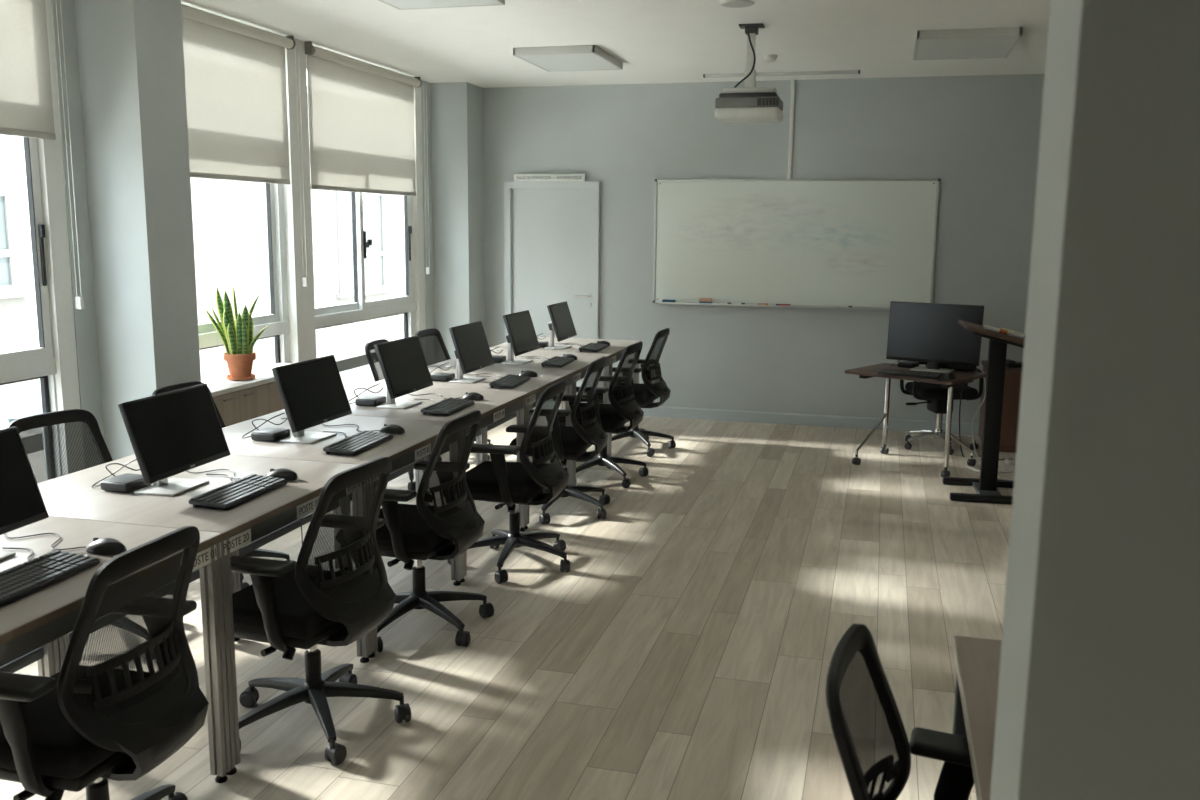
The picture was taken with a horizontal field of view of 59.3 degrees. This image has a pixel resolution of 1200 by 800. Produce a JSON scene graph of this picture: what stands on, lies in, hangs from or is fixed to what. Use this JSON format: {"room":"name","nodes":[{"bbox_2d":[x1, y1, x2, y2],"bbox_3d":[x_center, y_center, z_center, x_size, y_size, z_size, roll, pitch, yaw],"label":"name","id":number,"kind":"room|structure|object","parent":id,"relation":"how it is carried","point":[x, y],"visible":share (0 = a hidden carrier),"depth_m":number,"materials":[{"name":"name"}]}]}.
{"room":"computer lab","nodes":[
{"label":"computer lab","id":0,"kind":"room"},
{"bbox_2d":[19,0,434,437],"bbox_3d":[-2.777,-0.472,4.426,0.240,2.870,10.349,3,10,15],"label":"wall","id":1,"kind":"structure","parent":0,"point":[84,319],"depth_m":5.05,"materials":[{"name":"white paint"}]},
{"bbox_2d":[0,0,80,412],"bbox_3d":[-2.951,-0.426,3.527,0.105,2.670,3.090,3,10,15],"label":"window","id":2,"kind":"structure","parent":1,"relation":"in","point":[54,362],"depth_m":4.87,"materials":[{"name":"metal"}]},
{"bbox_2d":[0,0,55,139],"bbox_3d":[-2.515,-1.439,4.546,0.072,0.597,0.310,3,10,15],"label":"roller blind","id":3,"kind":"object","parent":2,"relation":"attached to","point":[26,106],"depth_m":4.63,"materials":[{"name":"fabric"}]},
{"bbox_2d":[56,0,83,309],"bbox_3d":[-2.459,-1.106,4.826,0.072,1.381,0.053,3,10,15],"label":"blind cord","id":4,"kind":"object","parent":2,"relation":"attached to","point":[79,301],"depth_m":4.88,"materials":[{"name":"plastic"}]},
{"bbox_2d":[74,0,200,460],"bbox_3d":[-2.277,-0.654,5.248,0.350,2.770,0.350,3,10,15],"label":"column","id":5,"kind":"structure","parent":1,"relation":"attached to","point":[131,52],"depth_m":5.07,"materials":[{"name":"grey paint"}]},
{"bbox_2d":[0,342,368,429],"bbox_3d":[-2.859,0.149,5.521,0.390,0.085,7.800,3,10,15],"label":"window ledge","id":6,"kind":"object","parent":1,"relation":"attached to","point":[350,357],"depth_m":8.32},
{"bbox_2d":[6,409,20,422],"bbox_3d":[-2.934,0.096,5.283,0.066,0.097,0.066,3,10,15],"label":"plastic cup","id":7,"kind":"object","parent":6,"relation":"on","point":[13,414],"visible":0.59,"depth_m":5.26,"materials":[{"name":"white plastic"}]},
{"bbox_2d":[198,183,289,363],"bbox_3d":[-2.252,-0.853,6.147,0.082,2.670,1.440,3,10,15],"label":"window","id":8,"kind":"structure","parent":1,"relation":"in","point":[277,322],"depth_m":6.76,"materials":[{"name":"metal"}]},
{"bbox_2d":[283,36,315,363],"bbox_3d":[-2.020,-0.992,6.937,0.155,2.650,0.230,3,10,15],"label":"trim","id":9,"kind":"structure","parent":1,"relation":"attached to","point":[300,299],"depth_m":6.85,"materials":[{"name":"white paint"}]},
{"bbox_2d":[306,55,424,337],"bbox_3d":[-1.750,-1.143,7.925,0.118,2.670,1.840,3,10,15],"label":"window","id":10,"kind":"structure","parent":1,"relation":"in","point":[411,304],"depth_m":8.54,"materials":[{"name":"metal"}]},
{"bbox_2d":[304,41,429,273],"bbox_3d":[-1.653,-1.677,7.778,0.072,1.565,1.808,3,10,15],"label":"roller blind","id":11,"kind":"object","parent":10,"relation":"attached to","point":[362,139],"visible":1,"depth_m":7.56,"materials":[{"name":"fabric"}]},
{"bbox_2d":[431,82,484,358],"bbox_3d":[-1.229,-1.283,9.108,0.350,2.770,0.369,3,10,15],"label":"column","id":12,"kind":"structure","parent":1,"relation":"attached to","point":[456,107],"depth_m":8.90,"materials":[{"name":"grey paint"}]},
{"bbox_2d":[0,416,1015,799],"bbox_3d":[0.246,1.058,3.908,6.400,0.120,10.449,3,10,15],"label":"floor","id":13,"kind":"structure","parent":0,"point":[689,639],"depth_m":4.23,"materials":[{"name":"brown wood"}]},
{"bbox_2d":[6,409,112,482],"bbox_3d":[-1.901,0.508,4.008,0.583,0.890,0.610,6,11,29],"label":"office chair","id":14,"kind":"object","parent":13,"relation":"on","point":[56,444],"visible":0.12,"depth_m":4.08,"materials":[{"name":"black fabric"}]},
{"bbox_2d":[0,526,208,799],"bbox_3d":[-1.239,0.751,2.579,0.577,0.890,0.603,3,10,14],"label":"office chair","id":15,"kind":"object","parent":13,"relation":"on","point":[125,696],"visible":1,"depth_m":2.41,"materials":[{"name":"black fabric"}]},
{"bbox_2d":[0,516,230,782],"bbox_3d":[-1.636,0.791,2.744,0.929,0.750,0.890,3,10,15],"label":"table","id":16,"kind":"object","parent":13,"relation":"on","point":[31,625],"visible":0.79,"depth_m":2.96,"materials":[{"name":"white laminate"}]},
{"bbox_2d":[0,426,48,560],"bbox_3d":[-1.621,0.263,2.664,0.154,0.320,0.432,3,10,13],"label":"monitor","id":17,"kind":"object","parent":16,"relation":"on","point":[22,504],"visible":1,"depth_m":2.79,"materials":[{"name":"black plastic"}]},
{"bbox_2d":[0,547,99,606],"bbox_3d":[-1.479,0.422,2.592,0.336,0.030,0.405,3,10,14],"label":"keyboard","id":18,"kind":"object","parent":16,"relation":"on","point":[19,581],"visible":1,"depth_m":2.57,"materials":[{"name":"black plastic"}]},
{"bbox_2d":[4,533,126,554],"bbox_3d":[-1.472,0.372,2.867,0.453,0.037,0.096,6,11,28],"label":"mouse","id":19,"kind":"object","parent":16,"relation":"on","point":[105,546],"visible":0.95,"depth_m":2.79,"materials":[{"name":"black plastic"}]},
{"bbox_2d":[37,454,371,774],"bbox_3d":[-1.405,0.653,3.595,0.929,0.750,0.891,3,10,15],"label":"table","id":20,"kind":"object","parent":13,"relation":"on","point":[72,495],"visible":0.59,"depth_m":3.30,"materials":[{"name":"white laminate"}]},
{"bbox_2d":[91,459,151,492],"bbox_3d":[-1.584,0.239,3.506,0.189,0.093,0.182,4,10,18],"label":"computer","id":21,"kind":"object","parent":20,"relation":"on","point":[127,482],"visible":0.78,"depth_m":3.44,"materials":[{"name":"black plastic"}]},
{"bbox_2d":[118,383,229,496],"bbox_3d":[-1.406,0.133,3.455,0.154,0.320,0.432,3,10,14],"label":"monitor","id":22,"kind":"object","parent":20,"relation":"on","point":[171,433],"visible":1,"depth_m":3.42,"materials":[{"name":"black plastic"}]},
{"bbox_2d":[189,474,286,509],"bbox_3d":[-1.250,0.285,3.436,0.336,0.030,0.405,3,10,14],"label":"keyboard","id":23,"kind":"object","parent":20,"relation":"on","point":[228,496],"visible":1,"depth_m":3.35,"materials":[{"name":"black plastic"}]},
{"bbox_2d":[186,468,297,479],"bbox_3d":[-1.258,0.243,3.658,0.453,0.037,0.096,4,10,20],"label":"mouse","id":24,"kind":"object","parent":20,"relation":"on","point":[282,473],"visible":0.74,"depth_m":3.60,"materials":[{"name":"black plastic"}]},
{"bbox_2d":[152,381,295,589],"bbox_3d":[-1.746,0.379,4.797,0.574,0.890,0.589,4,10,18],"label":"office chair","id":25,"kind":"object","parent":13,"relation":"on","point":[258,552],"visible":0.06,"depth_m":4.86,"materials":[{"name":"black plastic"}]},
{"bbox_2d":[201,363,290,426],"bbox_3d":[-2.058,0.226,6.186,0.332,0.732,1.210,3,10,15],"label":"base cabinet","id":26,"kind":"object","parent":13,"relation":"on","point":[236,401],"visible":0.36,"depth_m":5.92,"materials":[{"name":"beige wood"}]},
{"bbox_2d":[206,285,267,379],"bbox_3d":[-2.051,-0.386,5.990,0.295,0.531,0.184,3,10,15],"label":"potted snake plant","id":27,"kind":"object","parent":26,"relation":"on","point":[238,341],"visible":1,"depth_m":5.96,"materials":[{"name":"green plant"}]},
{"bbox_2d":[230,457,411,764],"bbox_3d":[-0.941,0.622,3.380,0.613,0.890,0.590,4,10,19],"label":"office chair","id":28,"kind":"object","parent":13,"relation":"on","point":[338,590],"visible":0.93,"depth_m":3.23,"materials":[{"name":"black plastic"}]},
{"bbox_2d":[222,411,462,657],"bbox_3d":[-1.174,0.514,4.446,0.929,0.750,0.891,3,10,15],"label":"table","id":29,"kind":"object","parent":13,"relation":"on","point":[418,440],"visible":0.44,"depth_m":4.29,"materials":[{"name":"white laminate"}]},
{"bbox_2d":[242,413,289,441],"bbox_3d":[-1.364,0.106,4.320,0.189,0.093,0.182,3,10,17],"label":"computer","id":30,"kind":"object","parent":29,"relation":"on","point":[271,434],"visible":1,"depth_m":4.26,"materials":[{"name":"black plastic"}]},
{"bbox_2d":[300,518,302,542],"bbox_3d":[-1.168,0.415,4.280,0.061,0.402,0.297,2,10,9],"label":"lead","id":31,"kind":"object","parent":29,"relation":"hanging from","point":[300,518],"visible":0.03,"depth_m":4.20,"materials":[{"name":"grey plastic"}]},
{"bbox_2d":[272,355,351,443],"bbox_3d":[-1.183,0.000,4.276,0.154,0.320,0.432,3,10,16],"label":"monitor","id":32,"kind":"object","parent":29,"relation":"on","point":[312,392],"visible":1,"depth_m":4.24,"materials":[{"name":"black plastic"}]},
{"bbox_2d":[323,430,392,455],"bbox_3d":[-1.042,0.160,4.202,0.336,0.030,0.405,3,10,13],"label":"keyboard","id":33,"kind":"object","parent":29,"relation":"on","point":[353,445],"visible":1,"depth_m":4.12,"materials":[{"name":"black plastic"}]},
{"bbox_2d":[322,424,404,433],"bbox_3d":[-1.025,0.105,4.503,0.453,0.037,0.096,6,11,32],"label":"mouse","id":34,"kind":"object","parent":29,"relation":"on","point":[391,428],"visible":0.94,"depth_m":4.41,"materials":[{"name":"black plastic"}]},
{"bbox_2d":[365,339,415,490],"bbox_3d":[-1.185,0.076,6.660,0.579,0.890,0.598,2,10,8],"label":"office chair","id":35,"kind":"object","parent":13,"relation":"on","point":[371,355],"visible":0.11,"depth_m":6.49,"materials":[{"name":"black plastic"}]},
{"bbox_2d":[280,384,528,581],"bbox_3d":[-0.943,0.375,5.298,0.929,0.750,0.891,3,10,15],"label":"table","id":36,"kind":"object","parent":13,"relation":"on","point":[496,405],"visible":0.43,"depth_m":5.32,"materials":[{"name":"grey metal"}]},
{"bbox_2d":[349,383,385,405],"bbox_3d":[-1.139,-0.029,5.152,0.189,0.093,0.182,3,10,15],"label":"computer","id":37,"kind":"object","parent":36,"relation":"on","point":[368,400],"visible":0.95,"depth_m":5.08,"materials":[{"name":"black plastic"}]},
{"bbox_2d":[374,335,432,408],"bbox_3d":[-0.964,-0.132,5.081,0.154,0.320,0.432,3,10,15],"label":"monitor","id":38,"kind":"object","parent":36,"relation":"on","point":[403,365],"visible":1,"depth_m":5.04,"materials":[{"name":"black plastic"}]},
{"bbox_2d":[416,397,473,415],"bbox_3d":[-0.812,0.022,5.047,0.336,0.030,0.405,3,10,14],"label":"keyboard","id":39,"kind":"object","parent":36,"relation":"on","point":[448,406],"visible":1,"depth_m":4.96,"materials":[{"name":"black plastic"}]},
{"bbox_2d":[409,392,483,399],"bbox_3d":[-0.796,-0.034,5.354,0.453,0.037,0.096,6,11,28],"label":"mouse","id":40,"kind":"object","parent":36,"relation":"on","point":[472,395],"visible":0.93,"depth_m":5.27,"materials":[{"name":"black plastic"}]},
{"bbox_2d":[374,410,493,652],"bbox_3d":[-0.757,0.485,4.213,0.589,0.890,0.609,3,10,16],"label":"office chair","id":41,"kind":"object","parent":13,"relation":"on","point":[444,514],"visible":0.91,"depth_m":4.08,"materials":[{"name":"black plastic"}]},
{"bbox_2d":[415,328,492,460],"bbox_3d":[-1.025,-0.040,7.369,0.610,0.890,0.591,3,10,17],"label":"office chair","id":42,"kind":"object","parent":13,"relation":"on","point":[433,346],"visible":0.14,"depth_m":7.44,"materials":[{"name":"black plastic"}]},
{"bbox_2d":[370,364,575,528],"bbox_3d":[-0.712,0.236,6.149,0.929,0.750,0.891,3,10,15],"label":"table","id":43,"kind":"object","parent":13,"relation":"on","point":[535,386],"visible":0.38,"depth_m":6.17,"materials":[{"name":"grey metal"}]},
{"bbox_2d":[428,362,454,380],"bbox_3d":[-0.917,-0.164,5.975,0.189,0.093,0.182,3,10,14],"label":"computer","id":44,"kind":"object","parent":43,"relation":"on","point":[439,376],"visible":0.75,"depth_m":5.91,"materials":[{"name":"black plastic"}]},
{"bbox_2d":[449,321,493,383],"bbox_3d":[-0.740,-0.267,5.908,0.154,0.320,0.432,3,10,15],"label":"monitor","id":45,"kind":"object","parent":43,"relation":"on","point":[472,351],"visible":1,"depth_m":5.88,"materials":[{"name":"black plastic"}]},
{"bbox_2d":[466,370,537,376],"bbox_3d":[-0.586,-0.160,6.130,0.453,0.037,0.096,3,10,16],"label":"mouse","id":46,"kind":"object","parent":43,"relation":"on","point":[526,373],"visible":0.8,"depth_m":6.08,"materials":[{"name":"black plastic"}]},
{"bbox_2d":[481,374,529,388],"bbox_3d":[-0.590,-0.112,5.869,0.336,0.030,0.405,3,10,12],"label":"keyboard","id":47,"kind":"object","parent":43,"relation":"on","point":[508,381],"visible":1,"depth_m":5.78,"materials":[{"name":"black plastic"}]},
{"bbox_2d":[447,381,569,583],"bbox_3d":[-0.412,0.354,5.025,0.595,0.890,0.608,3,10,14],"label":"office chair","id":48,"kind":"object","parent":13,"relation":"on","point":[511,484],"visible":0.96,"depth_m":4.88,"materials":[{"name":"black plastic"}]},
{"bbox_2d":[436,349,612,484],"bbox_3d":[-0.481,0.097,7.000,0.929,0.750,0.891,3,10,15],"label":"table","id":49,"kind":"object","parent":13,"relation":"on","point":[584,360],"visible":0.38,"depth_m":6.93,"materials":[{"name":"grey metal"}]},
{"bbox_2d":[491,346,505,362],"bbox_3d":[-0.698,-0.295,6.783,0.189,0.093,0.182,3,10,12],"label":"computer","id":50,"kind":"object","parent":49,"relation":"on","point":[496,358],"visible":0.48,"depth_m":6.71,"materials":[{"name":"black plastic"}]},
{"bbox_2d":[502,310,539,364],"bbox_3d":[-0.522,-0.398,6.712,0.154,0.320,0.432,3,10,15],"label":"monitor","id":51,"kind":"object","parent":49,"relation":"on","point":[521,338],"visible":1,"depth_m":6.68,"materials":[{"name":"black plastic"}]},
{"bbox_2d":[519,354,576,359],"bbox_3d":[-0.360,-0.295,6.960,0.453,0.037,0.096,6,11,29],"label":"mouse","id":52,"kind":"object","parent":49,"relation":"on","point":[564,355],"visible":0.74,"depth_m":6.87,"materials":[{"name":"black plastic"}]},
{"bbox_2d":[537,356,574,367],"bbox_3d":[-0.360,-0.250,6.717,0.336,0.030,0.405,3,10,12],"label":"keyboard","id":53,"kind":"object","parent":49,"relation":"on","point":[555,361],"visible":1,"depth_m":6.62,"materials":[{"name":"black plastic"}]},
{"bbox_2d":[507,356,609,523],"bbox_3d":[-0.231,0.198,5.975,0.595,0.890,0.611,3,10,13],"label":"office chair","id":54,"kind":"object","parent":13,"relation":"on","point":[570,443],"visible":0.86,"depth_m":5.83,"materials":[{"name":"black plastic"}]},
{"bbox_2d":[489,337,640,455],"bbox_3d":[-0.250,-0.041,7.851,0.929,0.750,0.891,3,10,15],"label":"table","id":55,"kind":"object","parent":13,"relation":"on","point":[616,347],"visible":0.34,"depth_m":7.74,"materials":[{"name":"grey wood"}]},
{"bbox_2d":[537,333,548,347],"bbox_3d":[-0.466,-0.434,7.634,0.189,0.093,0.182,3,10,13],"label":"computer","id":56,"kind":"object","parent":55,"relation":"on","point":[542,344],"visible":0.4,"depth_m":7.58,"materials":[{"name":"black plastic"}]},
{"bbox_2d":[545,301,576,348],"bbox_3d":[-0.295,-0.533,7.545,0.154,0.320,0.432,3,10,14],"label":"monitor","id":57,"kind":"object","parent":55,"relation":"on","point":[561,324],"visible":1,"depth_m":7.52,"materials":[{"name":"black plastic"}]},
{"bbox_2d":[555,341,609,345],"bbox_3d":[-0.144,-0.426,7.760,0.453,0.037,0.096,4,10,22],"label":"mouse","id":58,"kind":"object","parent":55,"relation":"on","point":[599,342],"visible":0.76,"depth_m":7.69,"materials":[{"name":"black plastic"}]},
{"bbox_2d":[565,342,607,351],"bbox_3d":[-0.139,-0.382,7.529,0.336,0.030,0.405,3,10,13],"label":"keyboard","id":59,"kind":"object","parent":55,"relation":"on","point":[593,347],"visible":1,"depth_m":7.43,"materials":[{"name":"black plastic"}]},
{"bbox_2d":[558,342,648,487],"bbox_3d":[0.010,0.066,6.790,0.564,0.890,0.603,4,10,18],"label":"office chair","id":60,"kind":"object","parent":13,"relation":"on","point":[623,408],"visible":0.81,"depth_m":6.63,"materials":[{"name":"black plastic"}]},
{"bbox_2d":[597,328,675,456],"bbox_3d":[0.261,-0.083,7.703,0.577,0.890,0.603,3,10,17],"label":"office chair","id":61,"kind":"object","parent":13,"relation":"on","point":[654,387],"visible":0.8,"depth_m":7.55,"materials":[{"name":"black plastic"}]},
{"bbox_2d":[826,623,973,799],"bbox_3d":[0.608,0.888,1.863,0.583,0.890,0.592,4,10,22],"label":"office chair","id":62,"kind":"object","parent":13,"relation":"on","point":[874,748],"visible":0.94,"depth_m":1.99,"materials":[{"name":"black plastic"}]},
{"bbox_2d":[845,363,986,476],"bbox_3d":[2.161,0.130,7.243,0.770,0.658,0.612,9,13,41],"label":"table","id":63,"kind":"object","parent":13,"relation":"on","point":[962,377],"visible":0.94,"depth_m":7.11,"materials":[{"name":"brown wood"}]},
{"bbox_2d":[890,360,918,367],"bbox_3d":[2.159,-0.284,7.449,0.189,0.093,0.182,9,13,41],"label":"computer","id":64,"kind":"object","parent":63,"relation":"on","point":[907,364],"visible":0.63,"depth_m":7.38,"materials":[{"name":"black plastic"}]},
{"bbox_2d":[877,368,955,378],"bbox_3d":[2.117,-0.184,7.028,0.454,0.030,0.320,6,11,29],"label":"keyboard","id":65,"kind":"object","parent":63,"relation":"on","point":[894,372],"visible":0.96,"depth_m":6.93,"materials":[{"name":"black plastic"}]},
{"bbox_2d":[886,301,983,372],"bbox_3d":[2.281,-0.430,7.212,0.630,0.460,0.180,7,11,32],"label":"monitor","id":66,"kind":"object","parent":63,"relation":"on","point":[931,333],"visible":0.93,"depth_m":7.21,"materials":[{"name":"black plastic"}]},
{"bbox_2d":[934,373,955,381],"bbox_3d":[2.223,-0.147,6.783,0.252,0.037,0.062,-9,13,-44],"label":"mouse","id":67,"kind":"object","parent":63,"relation":"on","point":[950,376],"visible":1,"depth_m":6.80,"materials":[{"name":"black plastic"}]},
{"bbox_2d":[940,363,976,371],"bbox_3d":[2.446,-0.234,7.290,0.300,0.050,0.052,7,11,32],"label":"bar","id":68,"kind":"object","parent":63,"relation":"on","point":[942,365],"visible":0.56,"depth_m":7.25,"materials":[{"name":"black plastic"}]},
{"bbox_2d":[941,363,973,369],"bbox_3d":[2.436,-0.231,7.268,0.278,0.030,0.002,7,11,32],"label":"grille","id":69,"kind":"object","parent":68,"relation":"attached to","point":[948,366],"depth_m":7.25,"materials":[{"name":"black plastic"}]},
{"bbox_2d":[900,361,982,454],"bbox_3d":[2.529,-0.100,7.819,0.550,0.930,0.550,0,9,-5],"label":"chair","id":70,"kind":"object","parent":13,"relation":"on","point":[935,396],"visible":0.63,"depth_m":7.77,"materials":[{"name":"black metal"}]},
{"bbox_2d":[952,635,1001,799],"bbox_3d":[1.163,0.991,1.722,1.100,0.745,1.057,3,10,15],"label":"oak desk","id":71,"kind":"object","parent":13,"relation":"on","point":[977,660],"visible":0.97,"depth_m":2.03,"materials":[{"name":"laminate"}]},
{"bbox_2d":[942,320,1024,503],"bbox_3d":[2.462,0.062,6.436,0.605,1.056,0.480,3,10,12],"label":"lectern","id":72,"kind":"object","parent":13,"relation":"on","point":[986,489],"visible":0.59,"depth_m":6.41,"materials":[{"name":"black plastic"}]},
{"bbox_2d":[984,325,1006,333],"bbox_3d":[2.340,-0.417,6.239,0.134,0.055,0.026,2,9,7],"label":"marker pen","id":73,"kind":"object","parent":72,"relation":"on","point":[987,327],"visible":1,"depth_m":6.23,"materials":[{"name":"white plastic"}]},
{"bbox_2d":[1007,331,1024,339],"bbox_3d":[2.472,-0.378,6.217,0.134,0.055,0.026,2,10,10],"label":"marker pen","id":74,"kind":"object","parent":72,"relation":"on","point":[1009,333],"visible":0.67,"depth_m":6.21,"materials":[{"name":"white plastic"}]},
{"bbox_2d":[959,384,1011,459],"bbox_3d":[2.821,0.136,7.478,0.536,0.621,0.101,6,11,30],"label":"lead","id":75,"kind":"object","parent":13,"relation":"on","point":[963,384],"visible":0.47,"depth_m":7.59,"materials":[{"name":"black plastic"}]},
{"bbox_2d":[966,371,1013,472],"bbox_3d":[2.648,0.153,7.292,0.279,0.638,0.520,-1,10,-11],"label":"lead","id":76,"kind":"object","parent":13,"relation":"on","point":[982,371],"visible":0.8,"depth_m":7.49,"materials":[{"name":"black plastic"}]},
{"bbox_2d":[978,360,1022,452],"bbox_3d":[3.366,0.066,7.801,1.030,0.625,0.485,3,10,15],"label":"base cabinet","id":77,"kind":"object","parent":13,"relation":"on","point":[1013,376],"visible":0.06,"depth_m":7.68,"materials":[{"name":"brown wood"}]},
{"bbox_2d":[1006,359,1022,367],"bbox_3d":[3.065,-0.270,7.746,0.180,0.050,0.140,0,9,-2],"label":"desk phone","id":78,"kind":"object","parent":77,"relation":"on","point":[1009,363],"visible":0.58,"depth_m":7.68,"materials":[{"name":"black plastic"}]},
{"bbox_2d":[1004,458,1015,464],"bbox_3d":[2.954,0.429,7.387,0.240,0.036,0.056,-2,10,-14],"label":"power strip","id":79,"kind":"object","parent":13,"relation":"on","point":[1007,461],"visible":0.35,"depth_m":7.34,"materials":[{"name":"white plastic"}]},
{"bbox_2d":[181,0,1049,87],"bbox_3d":[0.250,-1.809,3.439,6.650,0.150,10.649,3,10,15],"label":"ceiling","id":80,"kind":"structure","parent":0,"point":[655,41],"depth_m":6.42,"materials":[{"name":"white paint"}]},
{"bbox_2d":[181,4,307,286],"bbox_3d":[-2.114,-1.401,6.081,0.072,1.565,1.488,3,10,15],"label":"roller blind","id":81,"kind":"object","parent":80,"relation":"attached to","point":[235,72],"visible":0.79,"depth_m":6.12,"materials":[{"name":"fabric"}]},
{"bbox_2d":[378,0,504,9],"bbox_3d":[-0.857,-1.994,5.100,0.590,0.050,0.700,3,10,15],"label":"ceiling light","id":82,"kind":"object","parent":80,"relation":"attached to","point":[398,4],"visible":1,"depth_m":5.35,"materials":[{"name":"white plastic"}]},
{"bbox_2d":[513,45,622,71],"bbox_3d":[-0.207,-2.343,7.247,0.560,0.050,0.760,3,10,15],"label":"ceiling light","id":83,"kind":"object","parent":80,"relation":"attached to","point":[579,57],"visible":1,"depth_m":7.08,"materials":[{"name":"white plastic"}]},
{"bbox_2d":[518,53,617,70],"bbox_3d":[-0.207,-2.329,7.250,0.524,0.018,0.724,3,10,15],"label":"diffuser","id":84,"kind":"object","parent":83,"relation":"attached to","point":[545,61],"depth_m":7.21,"materials":[{"name":"white plastic"}]},
{"bbox_2d":[720,0,754,7],"bbox_3d":[0.717,-2.066,5.500,0.180,0.008,0.180,3,10,15],"label":"ceiling speaker","id":85,"kind":"object","parent":80,"relation":"attached to","point":[729,3],"visible":1,"depth_m":5.48},
{"bbox_2d":[715,23,782,122],"bbox_3d":[0.876,-1.903,6.139,0.376,0.535,0.260,3,10,15],"label":"projector","id":86,"kind":"object","parent":80,"relation":"hanging from","point":[750,103],"visible":1,"depth_m":6.07,"materials":[{"name":"white plastic"}]},
{"bbox_2d":[757,98,778,105],"bbox_3d":[0.958,-1.702,6.018,0.120,0.041,0.002,3,10,15],"label":"vent","id":87,"kind":"object","parent":86,"relation":"attached to","point":[760,101],"depth_m":6.02,"materials":[{"name":"grey plastic"}]},
{"bbox_2d":[762,54,776,62],"bbox_3d":[1.155,-2.321,7.175,0.100,0.044,0.100,3,10,15],"label":"smoke detector","id":88,"kind":"object","parent":80,"relation":"attached to","point":[769,58],"visible":1,"depth_m":7.14,"materials":[{"name":"white plastic"}]},
{"bbox_2d":[703,70,859,77],"bbox_3d":[1.360,-2.457,7.947,1.170,0.025,0.044,3,10,15],"label":"rail","id":89,"kind":"object","parent":80,"relation":"attached to","point":[838,71],"visible":1,"depth_m":7.92,"materials":[{"name":"white metal"}]},
{"bbox_2d":[913,27,1022,59],"bbox_3d":[2.255,-2.200,6.529,0.585,0.050,0.820,3,10,15],"label":"ceiling light","id":90,"kind":"object","parent":80,"relation":"attached to","point":[974,43],"visible":1,"depth_m":6.34,"materials":[{"name":"white plastic"}]},
{"bbox_2d":[916,36,1017,59],"bbox_3d":[2.255,-2.186,6.531,0.549,0.018,0.784,3,10,15],"label":"diffuser","id":91,"kind":"object","parent":90,"relation":"attached to","point":[927,47],"depth_m":6.48,"materials":[{"name":"white plastic"}]},
{"bbox_2d":[483,74,1044,422],"bbox_3d":[1.654,-1.173,8.616,6.500,2.770,0.150,3,10,15],"label":"wall","id":92,"kind":"structure","parent":0,"point":[979,135],"depth_m":8.59,"materials":[{"name":"grey paint"}]},
{"bbox_2d":[504,182,599,394],"bbox_3d":[-0.424,-0.876,9.112,0.845,1.981,0.072,3,10,15],"label":"door","id":93,"kind":"structure","parent":92,"relation":"in","point":[552,229],"depth_m":9.07,"materials":[{"name":"paint"}]},
{"bbox_2d":[514,174,584,181],"bbox_3d":[-0.432,-1.883,8.933,0.630,0.063,0.013,3,10,15],"label":"door sign","id":94,"kind":"object","parent":93,"relation":"attached to","point":[517,177],"visible":1,"depth_m":8.93,"materials":[{"name":"white plastic"}]},
{"bbox_2d":[533,406,978,434],"bbox_3d":[1.817,0.170,8.704,5.890,0.094,0.014,3,10,15],"label":"baseboard","id":95,"kind":"structure","parent":92,"relation":"attached to","point":[661,411],"depth_m":8.74,"materials":[{"name":"grey paint"}]},
{"bbox_2d":[787,80,794,178],"bbox_3d":[1.524,-2.153,8.403,0.030,0.770,0.018,3,10,15],"label":"cover","id":96,"kind":"object","parent":92,"relation":"attached to","point":[792,81],"visible":1,"depth_m":8.39,"materials":[{"name":"white plastic"}]},
{"bbox_2d":[652,178,939,309],"bbox_3d":[1.534,-1.263,8.514,2.260,1.027,0.078,3,10,15],"label":"whiteboard","id":97,"kind":"object","parent":92,"relation":"attached to","point":[861,244],"visible":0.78,"depth_m":8.52,"materials":[{"name":"plastic"}]},
{"bbox_2d":[662,299,675,301],"bbox_3d":[0.576,-0.828,8.833,0.110,0.026,0.040,3,10,15],"label":"eraser","id":98,"kind":"object","parent":97,"relation":"on","point":[663,300],"visible":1,"depth_m":8.82,"materials":[{"name":"blue plastic"}]},
{"bbox_2d":[699,298,711,302],"bbox_3d":[0.877,-0.822,8.753,0.105,0.048,0.040,3,10,15],"label":"eraser","id":99,"kind":"object","parent":97,"relation":"on","point":[701,300],"visible":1,"depth_m":8.73,"materials":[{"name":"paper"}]},
{"bbox_2d":[659,302,889,309],"bbox_3d":[1.450,-0.767,8.607,1.960,0.016,0.058,3,10,15],"label":"tray","id":100,"kind":"object","parent":97,"relation":"on","point":[823,305],"depth_m":8.54,"materials":[{"name":"metal"}]},
{"bbox_2d":[990,0,1199,799],"bbox_3d":[1.569,0.126,0.771,2.348,2.770,0.207,3,10,15],"label":"wall partition","id":101,"kind":"structure","parent":0,"point":[1098,698],"depth_m":0.96,"materials":[{"name":"grey paint"}]},
{"label":"outside","id":102,"kind":"structure","parent":0,"visible":0},
{"bbox_3d":[-3.566,1.203,28.437,12.800,0.100,80.000,3,10,15],"label":"ground","id":103,"kind":"structure","parent":102,"visible":0},
{"bbox_2d":[0,86,399,422],"bbox_3d":[-8.052,-3.671,29.385,3.150,9.120,77.000,3,10,15],"label":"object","id":104,"kind":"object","parent":103,"relation":"on","point":[230,233],"visible":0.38,"depth_m":23.78,"materials":[{"name":"white concrete"}]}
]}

